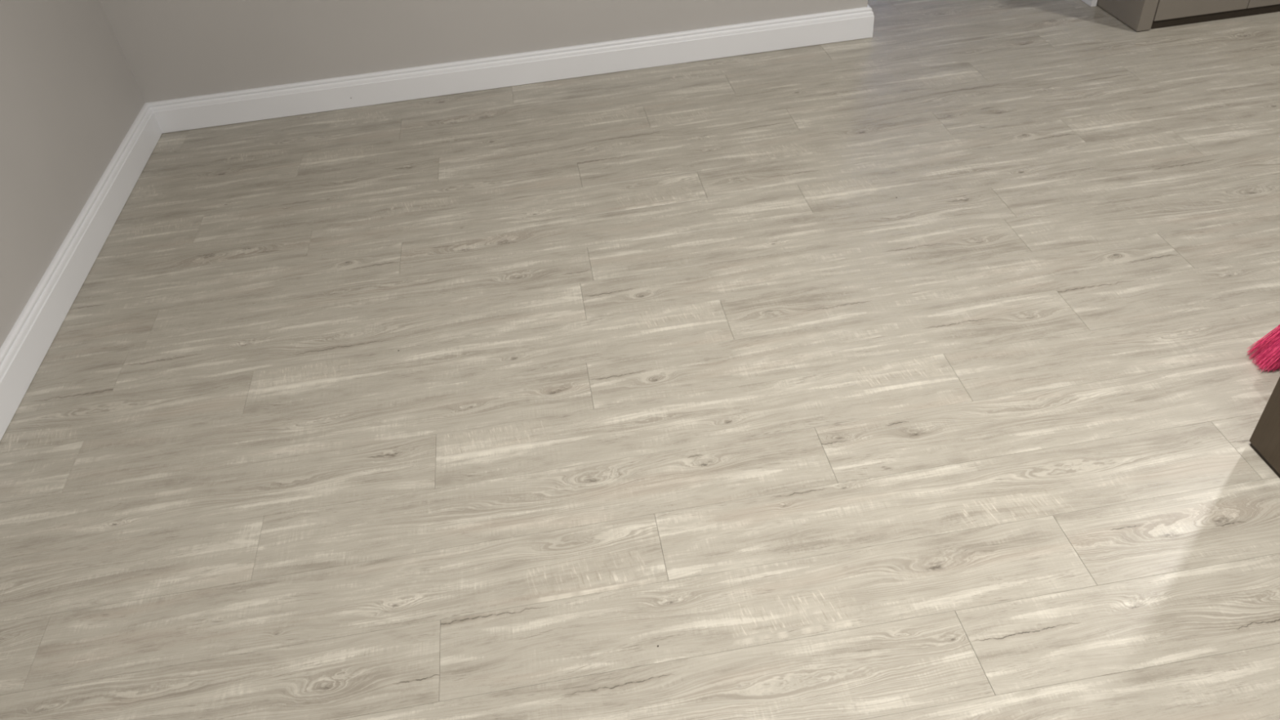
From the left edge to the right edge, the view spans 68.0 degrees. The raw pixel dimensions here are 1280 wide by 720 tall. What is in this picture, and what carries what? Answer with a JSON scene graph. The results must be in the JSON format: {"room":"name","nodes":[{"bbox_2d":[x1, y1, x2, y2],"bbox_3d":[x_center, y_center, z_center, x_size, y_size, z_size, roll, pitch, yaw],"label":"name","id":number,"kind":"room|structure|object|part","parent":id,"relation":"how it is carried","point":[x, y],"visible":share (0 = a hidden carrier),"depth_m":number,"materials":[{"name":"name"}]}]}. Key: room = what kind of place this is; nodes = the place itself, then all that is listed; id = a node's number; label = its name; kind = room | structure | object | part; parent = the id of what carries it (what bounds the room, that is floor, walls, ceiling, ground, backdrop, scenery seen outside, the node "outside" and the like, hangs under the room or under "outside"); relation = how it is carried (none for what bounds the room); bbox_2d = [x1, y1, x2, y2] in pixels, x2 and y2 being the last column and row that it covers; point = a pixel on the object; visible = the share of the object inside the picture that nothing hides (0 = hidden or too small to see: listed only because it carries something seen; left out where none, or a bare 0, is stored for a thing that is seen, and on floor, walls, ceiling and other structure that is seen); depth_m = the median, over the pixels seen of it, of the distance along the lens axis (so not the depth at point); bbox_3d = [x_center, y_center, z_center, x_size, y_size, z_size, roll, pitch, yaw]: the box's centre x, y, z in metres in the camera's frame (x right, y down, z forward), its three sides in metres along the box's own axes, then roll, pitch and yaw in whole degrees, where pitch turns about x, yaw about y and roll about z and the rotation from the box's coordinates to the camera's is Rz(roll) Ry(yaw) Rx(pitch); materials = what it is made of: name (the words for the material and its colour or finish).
{"room":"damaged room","nodes":[
{"label":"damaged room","id":0,"kind":"room"},
{"bbox_2d":[0,0,144,347],"bbox_3d":[-1.685,-0.223,0.957,0.120,2.554,5.444,-9,40,-4],"label":"wall","id":1,"kind":"structure","parent":0,"point":[70,95],"depth_m":2.94,"materials":[{"name":"beige paint"}]},
{"bbox_2d":[0,102,162,440],"bbox_3d":[-1.521,0.690,1.738,0.024,0.122,5.214,-9,40,-4],"label":"baseboard","id":2,"kind":"structure","parent":1,"relation":"attached to","point":[29,340],"depth_m":2.88,"materials":[{"name":"white wood"}]},
{"bbox_2d":[99,0,867,102],"bbox_3d":[-0.594,-2.132,3.082,2.891,2.554,0.120,-9,40,-4],"label":"wall","id":3,"kind":"structure","parent":0,"point":[171,49],"depth_m":3.66,"materials":[{"name":"beige paint"}]},
{"bbox_2d":[145,6,874,133],"bbox_3d":[-0.479,-1.167,3.808,2.915,0.122,0.025,-9,40,-4],"label":"baseboard","id":4,"kind":"structure","parent":3,"relation":"attached to","point":[277,101],"depth_m":3.79,"materials":[{"name":"white wood"}]},
{"bbox_2d":[0,0,1279,719],"bbox_3d":[1.436,-0.644,3.154,6.800,0.120,8.400,-9,40,-4],"label":"floor","id":5,"kind":"structure","parent":0,"point":[681,366],"depth_m":2.36,"materials":[{"name":"beige laminate"}]},
{"bbox_2d":[1096,0,1279,31],"bbox_3d":[3.085,-1.915,3.668,2.392,0.899,0.343,-9,40,-4],"label":"base cabinet","id":6,"kind":"object","parent":5,"relation":"on","point":[1138,15],"visible":1,"depth_m":3.77,"materials":[{"name":"beige laminate"}]},
{"bbox_3d":[1.948,-1.734,3.617,0.058,0.856,0.313,-9,40,-4],"label":"panel","id":7,"kind":"part","parent":6,"relation":"part of","materials":[{"name":"beige laminate"}]},
{"bbox_3d":[2.193,-1.686,3.508,0.386,0.818,0.019,-9,40,-4],"label":"door","id":8,"kind":"part","parent":6,"relation":"part of","materials":[{"name":"beige laminate"}]},
{"bbox_3d":[2.583,-1.747,3.534,0.396,0.818,0.019,-9,40,-4],"label":"door","id":9,"kind":"part","parent":6,"relation":"part of","materials":[{"name":"beige laminate"}]},
{"bbox_2d":[1246,324,1279,372],"bbox_3d":[1.574,-0.517,1.841,0.310,1.354,0.088,-4,40,2],"label":"broom","id":10,"kind":"object","parent":5,"relation":"on","point":[1270,345],"visible":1,"depth_m":2.26,"materials":[{"name":"pink plastic"}]},
{"bbox_2d":[1248,377,1279,477],"bbox_3d":[1.669,0.186,1.412,0.583,0.825,1.154,-9,40,-4],"label":"base cabinet","id":11,"kind":"object","parent":5,"relation":"on","point":[1264,439],"visible":1,"depth_m":2.02,"materials":[{"name":"brown wood"}]},
{"bbox_3d":[1.660,-3.455,4.378,0.120,2.554,2.856,-9,40,-4],"label":"wall","id":12,"kind":"structure","parent":0,"visible":0},
{"bbox_2d":[1080,0,1097,7],"bbox_3d":[1.689,-2.477,5.099,0.024,0.122,2.979,-9,40,-4],"label":"baseboard","id":13,"kind":"structure","parent":12,"relation":"attached to","point":[1090,2],"depth_m":4.00,"materials":[{"name":"white wood"}]}
]}

